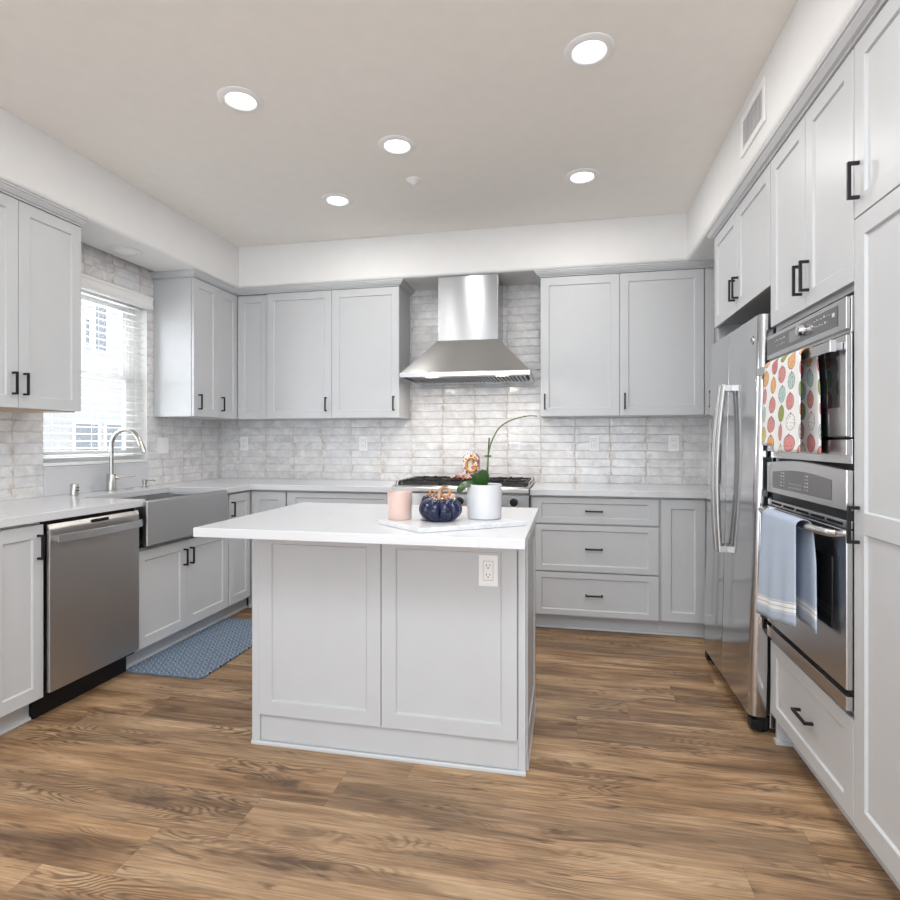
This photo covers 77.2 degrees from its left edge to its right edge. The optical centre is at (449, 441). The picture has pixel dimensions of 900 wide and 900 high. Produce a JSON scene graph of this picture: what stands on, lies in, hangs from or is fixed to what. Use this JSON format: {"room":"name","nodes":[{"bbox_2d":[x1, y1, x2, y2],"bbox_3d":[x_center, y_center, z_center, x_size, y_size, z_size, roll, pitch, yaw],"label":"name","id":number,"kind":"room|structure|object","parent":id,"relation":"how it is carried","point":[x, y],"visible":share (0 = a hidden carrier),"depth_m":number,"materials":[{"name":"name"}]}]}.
{"room":"kitchen","nodes":[
{"label":"kitchen","id":0,"kind":"room"},
{"bbox_2d":[0,242,221,500],"bbox_3d":[-2.759,-0.145,1.312,0.160,2.740,7.444,0,0,12],"label":"wall","id":1,"kind":"structure","parent":0,"point":[195,445],"depth_m":3.97,"materials":[{"name":"tile"}]},
{"bbox_2d":[0,192,80,412],"bbox_3d":[-2.201,-0.653,2.723,0.354,0.997,0.710,0,0,12],"label":"upper cabinet","id":2,"kind":"object","parent":1,"relation":"attached to","point":[40,251],"visible":1,"depth_m":2.80,"materials":[{"name":"grey paint"}]},
{"bbox_2d":[0,179,87,227],"bbox_3d":[-2.116,-1.173,2.368,0.060,0.040,1.374,0,0,12],"label":"trim","id":3,"kind":"structure","parent":2,"relation":"on","point":[6,188],"depth_m":2.78,"materials":[{"name":"grey paint"}]},
{"bbox_2d":[43,289,133,462],"bbox_3d":[-2.333,-0.415,3.592,0.055,1.118,0.798,0,0,12],"label":"window","id":4,"kind":"structure","parent":1,"relation":"in","point":[130,368],"depth_m":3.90,"materials":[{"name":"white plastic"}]},
{"bbox_2d":[43,273,153,466],"bbox_3d":[-2.220,-0.431,3.562,0.114,1.148,0.835,0,0,12],"label":"window blind","id":5,"kind":"object","parent":4,"relation":"attached to","point":[88,283],"visible":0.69,"depth_m":3.61,"materials":[{"name":"white plastic"}]},
{"bbox_2d":[157,437,168,452],"bbox_3d":[-2.090,0.030,4.109,0.009,0.115,0.115,0,0,12],"label":"light switch","id":6,"kind":"object","parent":1,"relation":"attached to","point":[162,443],"visible":1,"depth_m":4.10,"materials":[{"name":"white plastic"}]},
{"bbox_2d":[154,277,236,419],"bbox_3d":[-1.885,-0.663,4.245,0.354,0.977,0.535,0,0,12],"label":"upper cabinet","id":7,"kind":"object","parent":1,"relation":"attached to","point":[195,320],"visible":1,"depth_m":4.01,"materials":[{"name":"grey paint"}]},
{"bbox_2d":[149,269,414,295],"bbox_3d":[-1.208,-1.173,4.280,1.898,0.040,0.558,0,0,-9],"label":"trim","id":8,"kind":"structure","parent":7,"relation":"on","point":[402,283],"depth_m":4.24,"materials":[{"name":"grey paint"}]},
{"bbox_2d":[0,0,796,246],"bbox_3d":[-0.648,-1.565,0.811,4.800,0.100,7.524,0,0,12],"label":"ceiling","id":9,"kind":"structure","parent":0,"point":[488,97],"depth_m":2.49,"materials":[{"name":"beige paint"}]},
{"bbox_2d":[217,86,263,112],"bbox_3d":[-0.928,-1.510,2.502,0.196,0.009,0.196,0,0,12],"label":"recessed light","id":10,"kind":"object","parent":9,"relation":"in","point":[236,98],"visible":1,"depth_m":2.49,"materials":[{"name":"white plastic"}]},
{"bbox_2d":[321,193,352,206],"bbox_3d":[-0.706,-1.510,3.538,0.196,0.009,0.196,0,0,12],"label":"recessed light","id":11,"kind":"object","parent":9,"relation":"in","point":[332,199],"visible":1,"depth_m":3.52,"materials":[{"name":"white plastic"}]},
{"bbox_2d":[378,135,415,155],"bbox_3d":[-0.271,-1.510,2.886,0.196,0.009,0.196,0,0,12],"label":"recessed light","id":12,"kind":"object","parent":9,"relation":"in","point":[398,145],"visible":1,"depth_m":2.87,"materials":[{"name":"white plastic"}]},
{"bbox_2d":[406,177,420,184],"bbox_3d":[-0.209,-1.501,3.270,0.086,0.027,0.086,0,0,12],"label":"sprinkler","id":13,"kind":"object","parent":9,"relation":"attached to","point":[412,180],"visible":1,"depth_m":3.25,"materials":[{"name":"white plastic"}]},
{"bbox_2d":[565,168,599,184],"bbox_3d":[0.756,-1.510,3.224,0.196,0.009,0.196,0,0,12],"label":"recessed light","id":14,"kind":"object","parent":9,"relation":"in","point":[581,176],"visible":1,"depth_m":3.21,"materials":[{"name":"white plastic"}]},
{"bbox_2d":[564,32,615,67],"bbox_3d":[0.540,-1.510,2.186,0.196,0.009,0.196,0,0,12],"label":"recessed light","id":15,"kind":"object","parent":9,"relation":"in","point":[587,50],"visible":1,"depth_m":2.17,"materials":[{"name":"white plastic"}]},
{"bbox_2d":[0,0,860,300],"bbox_3d":[-0.717,-1.354,0.823,3.967,0.320,7.320,0,0,12],"label":"soffit","id":16,"kind":"structure","parent":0,"point":[118,212],"depth_m":3.75,"materials":[{"name":"white paint"}]},
{"bbox_2d":[107,246,142,256],"bbox_3d":[-2.037,-1.189,3.539,0.196,0.009,0.196,0,0,12],"label":"ceiling light","id":17,"kind":"object","parent":16,"relation":"attached to","point":[119,250],"visible":1,"depth_m":3.53,"materials":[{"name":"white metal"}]},
{"bbox_2d":[740,76,765,158],"bbox_3d":[1.284,-1.364,2.397,0.008,0.178,0.313,0,0,12],"label":"air vent","id":18,"kind":"object","parent":16,"relation":"attached to","point":[753,118],"visible":1,"depth_m":2.38,"materials":[{"name":"white plastic"}]},
{"bbox_2d":[0,597,899,899],"bbox_3d":[-0.638,1.275,0.860,4.800,0.100,7.424,0,0,12],"label":"floor","id":19,"kind":"structure","parent":0,"point":[647,777],"depth_m":1.89,"materials":[{"name":"brown wood"}]},
{"bbox_2d":[0,522,44,735],"bbox_3d":[-2.101,0.786,2.413,0.676,0.875,0.238,0,0,12],"label":"base cabinet","id":20,"kind":"object","parent":19,"relation":"on","point":[22,547],"visible":0.98,"depth_m":2.38,"materials":[{"name":"grey paint"}]},
{"bbox_2d":[30,508,142,718],"bbox_3d":[-1.984,0.788,2.787,0.700,0.871,0.535,0,0,12],"label":"dishwasher","id":21,"kind":"object","parent":19,"relation":"on","point":[91,562],"visible":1,"depth_m":2.68,"materials":[{"name":"silver metal"}]},
{"bbox_2d":[126,492,227,669],"bbox_3d":[-1.881,0.786,3.466,0.676,0.875,0.829,0,0,12],"label":"base cabinet","id":22,"kind":"object","parent":19,"relation":"on","point":[183,582],"visible":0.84,"depth_m":3.34,"materials":[{"name":"grey paint"}]},
{"bbox_2d":[127,618,251,678],"bbox_3d":[-1.410,1.219,3.391,0.466,0.010,0.918,0,0,12],"label":"floor mat","id":23,"kind":"object","parent":19,"relation":"on","point":[207,650],"visible":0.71,"depth_m":3.24,"materials":[{"name":"blue fabric"}]},
{"bbox_2d":[145,490,249,620],"bbox_3d":[-1.761,0.786,4.045,0.676,0.875,0.352,0,0,12],"label":"base cabinet","id":24,"kind":"object","parent":19,"relation":"on","point":[238,502],"visible":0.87,"depth_m":3.94,"materials":[{"name":"grey paint"}]},
{"bbox_2d":[248,490,287,607],"bbox_3d":[-1.273,0.786,4.362,0.345,0.875,0.624,0,0,12],"label":"base cabinet","id":25,"kind":"object","parent":19,"relation":"on","point":[260,500],"visible":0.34,"depth_m":4.07,"materials":[{"name":"grey paint"}]},
{"bbox_2d":[287,490,387,505],"bbox_3d":[-0.716,0.786,4.230,0.794,0.875,0.655,0,0,12],"label":"base cabinet","id":26,"kind":"object","parent":19,"relation":"on","point":[293,497],"visible":0.06,"depth_m":3.95,"materials":[{"name":"grey paint"}]},
{"bbox_2d":[251,525,535,776],"bbox_3d":[-0.204,0.785,2.442,1.113,0.878,0.558,0,0,12],"label":"kitchen island","id":27,"kind":"object","parent":19,"relation":"on","point":[400,653],"visible":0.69,"depth_m":2.16,"materials":[{"name":"grey paint"}]},
{"bbox_2d":[193,502,538,549],"bbox_3d":[-0.256,0.328,2.333,1.189,0.034,0.865,0,0,12],"label":"island countertop","id":28,"kind":"structure","parent":27,"relation":"on","point":[305,521],"depth_m":2.01,"materials":[{"name":"white stone"}]},
{"bbox_2d":[421,490,436,501],"bbox_3d":[-0.080,0.245,2.290,0.079,0.097,0.079,0,0,12],"label":"pumpkin","id":29,"kind":"object","parent":28,"relation":"on","point":[427,495],"visible":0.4,"depth_m":2.28,"materials":[{"name":"orange metal"}]},
{"bbox_2d":[377,514,525,532],"bbox_3d":[0.002,0.302,2.099,0.486,0.016,0.269,0,0,-24],"label":"serving board","id":30,"kind":"object","parent":28,"relation":"on","point":[415,524],"visible":0.73,"depth_m":2.02,"materials":[{"name":"white stone"}]},
{"bbox_2d":[387,491,411,519],"bbox_3d":[-0.190,0.242,2.139,0.095,0.102,0.095,0,0,12],"label":"candle","id":31,"kind":"object","parent":30,"relation":"on","point":[399,502],"visible":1,"depth_m":2.10,"materials":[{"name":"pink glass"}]},
{"bbox_2d":[419,486,461,521],"bbox_3d":[-0.037,0.229,2.097,0.161,0.128,0.162,0,0,12],"label":"pumpkin","id":32,"kind":"object","parent":30,"relation":"on","point":[443,508],"visible":1,"depth_m":2.04,"materials":[{"name":"blue ceramic"}]},
{"bbox_2d":[457,415,536,519],"bbox_3d":[0.181,0.098,2.148,0.300,0.391,0.133,0,0,12],"label":"potted orchid","id":33,"kind":"object","parent":30,"relation":"on","point":[484,499],"visible":1,"depth_m":2.11,"materials":[{"name":"white ceramic"}]},
{"bbox_2d":[479,555,497,586],"bbox_3d":[0.141,0.479,2.088,0.072,0.115,0.008,0,0,12],"label":"wall outlet","id":34,"kind":"object","parent":27,"relation":"attached to","point":[488,564],"visible":1,"depth_m":2.09,"materials":[{"name":"white plastic"}]},
{"bbox_2d":[483,561,492,580],"bbox_3d":[0.141,0.479,2.086,0.038,0.072,0.002,0,0,12],"label":"receptacle","id":35,"kind":"object","parent":34,"relation":"attached to","point":[487,565],"depth_m":2.09,"materials":[{"name":"white plastic"}]},
{"bbox_2d":[531,495,658,634],"bbox_3d":[0.974,0.786,3.878,0.798,0.875,0.655,0,0,12],"label":"base cabinet","id":36,"kind":"object","parent":19,"relation":"on","point":[597,557],"visible":0.91,"depth_m":3.60,"materials":[{"name":"grey paint"}]},
{"bbox_2d":[530,482,707,498],"bbox_3d":[1.398,0.330,3.793,1.667,0.037,0.649,0,0,12],"label":"countertop","id":37,"kind":"structure","parent":36,"relation":"on","point":[539,488],"depth_m":3.63,"materials":[{"name":"white stone"}]},
{"bbox_2d":[658,498,705,637],"bbox_3d":[1.502,0.786,3.784,0.272,0.875,0.624,0,0,12],"label":"base cabinet","id":38,"kind":"object","parent":19,"relation":"on","point":[682,521],"visible":0.72,"depth_m":3.49,"materials":[{"name":"grey paint"}]},
{"bbox_2d":[706,499,707,540],"bbox_3d":[1.928,0.786,3.707,0.593,0.874,0.602,0,0,12],"label":"base cabinet","id":39,"kind":"object","parent":19,"relation":"on","point":[706,499],"visible":0.02,"depth_m":3.47,"materials":[{"name":"grey paint"}]},
{"bbox_2d":[717,324,742,341],"bbox_3d":[1.816,0.036,3.157,0.589,2.374,0.018,0,0,12],"label":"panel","id":40,"kind":"object","parent":19,"relation":"on","point":[724,330],"visible":0.02,"depth_m":3.20,"materials":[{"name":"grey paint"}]},
{"bbox_2d":[704,313,775,731],"bbox_3d":[1.633,0.346,2.697,0.700,1.772,0.823,1,0,12],"label":"refrigerator","id":41,"kind":"object","parent":19,"relation":"on","point":[737,642],"visible":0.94,"depth_m":2.56,"materials":[{"name":"silver metal"}]},
{"bbox_2d":[771,49,880,862],"bbox_3d":[1.533,0.036,1.927,0.641,2.376,0.689,0,0,12],"label":"tall cabinet","id":42,"kind":"object","parent":19,"relation":"on","point":[812,218],"visible":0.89,"depth_m":1.92,"materials":[{"name":"grey paint"}]},
{"bbox_2d":[757,295,853,711],"bbox_3d":[1.479,0.182,1.930,0.650,1.225,0.675,0,0,12],"label":"double oven","id":43,"kind":"object","parent":42,"relation":"in","point":[818,489],"visible":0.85,"depth_m":1.76,"materials":[{"name":"silver metal"}]},
{"bbox_2d":[756,508,816,633],"bbox_3d":[1.163,0.453,1.964,0.062,0.404,0.394,0,0,12],"label":"dish towel","id":44,"kind":"object","parent":43,"relation":"hanging from","point":[787,574],"visible":0.98,"depth_m":1.91,"materials":[{"name":"blue fabric"}]},
{"bbox_2d":[761,347,820,453],"bbox_3d":[1.191,-0.131,1.992,0.062,0.350,0.400,0,0,12],"label":"dish towel","id":45,"kind":"object","parent":43,"relation":"hanging from","point":[791,418],"visible":0.98,"depth_m":1.92,"materials":[{"name":"fabric"}]},
{"bbox_2d":[846,0,899,889],"bbox_3d":[1.388,0.036,1.230,0.641,2.376,0.733,0,0,12],"label":"tall cabinet","id":46,"kind":"object","parent":19,"relation":"on","point":[876,163],"visible":1,"depth_m":1.53,"materials":[{"name":"grey paint"}]},
{"bbox_3d":[-2.203,0.787,1.997,0.645,0.875,0.613,0,0,12],"label":"base cabinet","id":47,"kind":"object","parent":19,"relation":"on","visible":0},
{"bbox_2d":[0,478,398,527],"bbox_3d":[-1.441,0.296,3.018,1.723,0.104,3.323,0,0,12],"label":"countertop","id":48,"kind":"structure","parent":47,"relation":"on","point":[16,512],"depth_m":3.45,"materials":[{"name":"white stone"}]},
{"bbox_2d":[43,462,148,495],"bbox_3d":[-2.250,0.228,3.575,0.114,0.166,0.800,0,0,12],"label":"window ledge","id":49,"kind":"object","parent":48,"relation":"on","point":[57,480],"visible":0.81,"depth_m":3.47,"materials":[{"name":"white stone"}]},
{"bbox_2d":[106,428,145,490],"bbox_3d":[-2.012,0.113,3.540,0.277,0.394,0.108,0,0,12],"label":"kitchen faucet","id":50,"kind":"object","parent":48,"relation":"on","point":[111,478],"visible":1,"depth_m":3.52,"materials":[{"name":"silver metal"}]},
{"bbox_2d":[141,479,155,487],"bbox_3d":[-2.017,0.283,3.768,0.089,0.055,0.044,0,0,3],"label":"soap dispenser","id":51,"kind":"object","parent":48,"relation":"on","point":[144,481],"visible":1,"depth_m":3.76,"materials":[{"name":"silver metal"}]},
{"bbox_2d":[126,490,227,546],"bbox_3d":[-1.762,0.443,3.419,0.460,0.241,0.744,0,0,12],"label":"farmhouse sink","id":52,"kind":"object","parent":48,"relation":"in","point":[166,517],"visible":0.69,"depth_m":3.27,"materials":[{"name":"silver metal"}]},
{"bbox_2d":[392,475,534,507],"bbox_3d":[0.124,0.360,4.032,0.915,0.190,0.662,0,0,12],"label":"gas rangetop","id":53,"kind":"object","parent":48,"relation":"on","point":[515,490],"visible":0.62,"depth_m":3.78,"materials":[{"name":"silver metal"}]},
{"bbox_2d":[450,473,470,479],"bbox_3d":[0.073,0.245,3.928,0.153,0.041,0.068,0,0,12],"label":"flower sprig","id":54,"kind":"object","parent":53,"relation":"on","point":[460,475],"visible":1,"depth_m":3.91,"materials":[{"name":"pink plant"}]},
{"bbox_2d":[399,481,528,486],"bbox_3d":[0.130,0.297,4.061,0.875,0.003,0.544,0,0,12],"label":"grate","id":55,"kind":"object","parent":53,"relation":"on","point":[443,483],"depth_m":3.82,"materials":[{"name":"metal"}]},
{"bbox_2d":[463,452,479,477],"bbox_3d":[0.155,0.175,4.131,0.116,0.190,0.058,0,0,12],"label":"block","id":56,"kind":"object","parent":53,"relation":"on","point":[471,460],"visible":0.99,"depth_m":4.11,"materials":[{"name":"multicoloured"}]},
{"bbox_2d":[222,284,709,484],"bbox_3d":[0.179,-0.145,4.441,4.318,2.740,0.120,0,0,12],"label":"wall","id":57,"kind":"structure","parent":0,"point":[447,422],"depth_m":4.37,"materials":[{"name":"tile"}]},
{"bbox_2d":[240,437,247,449],"bbox_3d":[-1.742,0.018,4.774,0.072,0.115,0.008,0,0,12],"label":"wall outlet","id":58,"kind":"object","parent":57,"relation":"attached to","point":[243,440],"visible":1,"depth_m":4.77,"materials":[{"name":"white plastic"}]},
{"bbox_2d":[242,439,245,446],"bbox_3d":[-1.742,0.018,4.772,0.035,0.068,0.002,0,0,12],"label":"receptacle","id":59,"kind":"object","parent":58,"relation":"attached to","point":[243,440],"depth_m":4.77,"materials":[{"name":"white plastic"}]},
{"bbox_2d":[238,295,274,420],"bbox_3d":[-1.529,-0.663,4.589,0.262,0.977,0.283,0,0,12],"label":"upper cabinet","id":60,"kind":"object","parent":57,"relation":"attached to","point":[252,310],"visible":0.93,"depth_m":4.46,"materials":[{"name":"grey paint"}]},
{"bbox_2d":[267,286,409,419],"bbox_3d":[-0.877,-0.663,4.428,1.076,0.977,0.334,0,0,12],"label":"upper cabinet","id":61,"kind":"object","parent":57,"relation":"attached to","point":[332,354],"visible":1,"depth_m":4.29,"materials":[{"name":"grey paint"}]},
{"bbox_2d":[359,436,367,450],"bbox_3d":[-0.700,0.018,4.558,0.072,0.115,0.008,0,0,12],"label":"wall outlet","id":62,"kind":"object","parent":57,"relation":"attached to","point":[363,440],"visible":1,"depth_m":4.55,"materials":[{"name":"white plastic"}]},
{"bbox_2d":[361,439,365,447],"bbox_3d":[-0.701,0.018,4.555,0.038,0.072,0.002,0,0,12],"label":"receptacle","id":63,"kind":"object","parent":62,"relation":"attached to","point":[363,441],"depth_m":4.55,"materials":[{"name":"white plastic"}]},
{"bbox_2d":[400,274,533,384],"bbox_3d":[0.143,-0.821,4.124,0.910,0.744,0.510,0,0,12],"label":"range hood","id":64,"kind":"object","parent":57,"relation":"attached to","point":[469,347],"visible":1,"depth_m":4.04,"materials":[{"name":"silver metal"}]},
{"bbox_2d":[589,435,598,450],"bbox_3d":[1.070,0.014,4.189,0.072,0.115,0.008,0,0,12],"label":"wall outlet","id":65,"kind":"object","parent":57,"relation":"attached to","point":[593,439],"visible":1,"depth_m":4.19,"materials":[{"name":"white plastic"}]},
{"bbox_2d":[591,438,596,447],"bbox_3d":[1.069,0.014,4.187,0.038,0.072,0.002,0,0,12],"label":"receptacle","id":66,"kind":"object","parent":65,"relation":"attached to","point":[593,440],"depth_m":4.19,"materials":[{"name":"white plastic"}]},
{"bbox_2d":[541,269,703,417],"bbox_3d":[1.193,-0.663,3.997,1.079,0.977,0.334,0,0,12],"label":"upper cabinet","id":67,"kind":"object","parent":57,"relation":"attached to","point":[621,345],"visible":1,"depth_m":3.86,"materials":[{"name":"grey paint"}]},
{"bbox_2d":[534,260,714,287],"bbox_3d":[1.435,-1.173,3.942,1.655,0.040,0.343,0,0,12],"label":"trim","id":68,"kind":"structure","parent":67,"relation":"on","point":[701,264],"depth_m":3.84,"materials":[{"name":"grey paint"}]},
{"bbox_2d":[668,435,678,450],"bbox_3d":[1.615,0.014,4.076,0.072,0.115,0.008,0,0,12],"label":"wall outlet","id":69,"kind":"object","parent":57,"relation":"attached to","point":[673,440],"visible":1,"depth_m":4.07,"materials":[{"name":"white plastic"}]},
{"bbox_2d":[671,439,675,447],"bbox_3d":[1.615,0.014,4.074,0.035,0.068,0.002,0,0,12],"label":"receptacle","id":70,"kind":"object","parent":69,"relation":"attached to","point":[673,441],"depth_m":4.07,"materials":[{"name":"white plastic"}]},
{"bbox_2d":[697,268,716,416],"bbox_3d":[1.984,-0.663,3.832,0.535,0.977,0.334,0,0,12],"label":"panel","id":71,"kind":"object","parent":57,"relation":"attached to","point":[710,332],"visible":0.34,"depth_m":3.75,"materials":[{"name":"grey paint"}]},
{"bbox_3d":[1.606,-0.145,0.403,0.120,2.740,7.444,0,0,12],"label":"wall","id":72,"kind":"structure","parent":0,"visible":0},
{"bbox_2d":[715,163,770,327],"bbox_3d":[1.691,-0.897,2.710,0.631,0.509,0.903,0,0,12],"label":"upper cabinet","id":73,"kind":"object","parent":72,"relation":"attached to","point":[743,245],"visible":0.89,"depth_m":2.71,"materials":[{"name":"grey paint"}]},
{"bbox_2d":[705,0,887,238],"bbox_3d":[1.526,-1.173,2.037,0.601,0.040,2.370,0,0,12],"label":"trim","id":74,"kind":"structure","parent":73,"relation":"on","point":[865,13],"depth_m":1.92,"materials":[{"name":"grey paint"}]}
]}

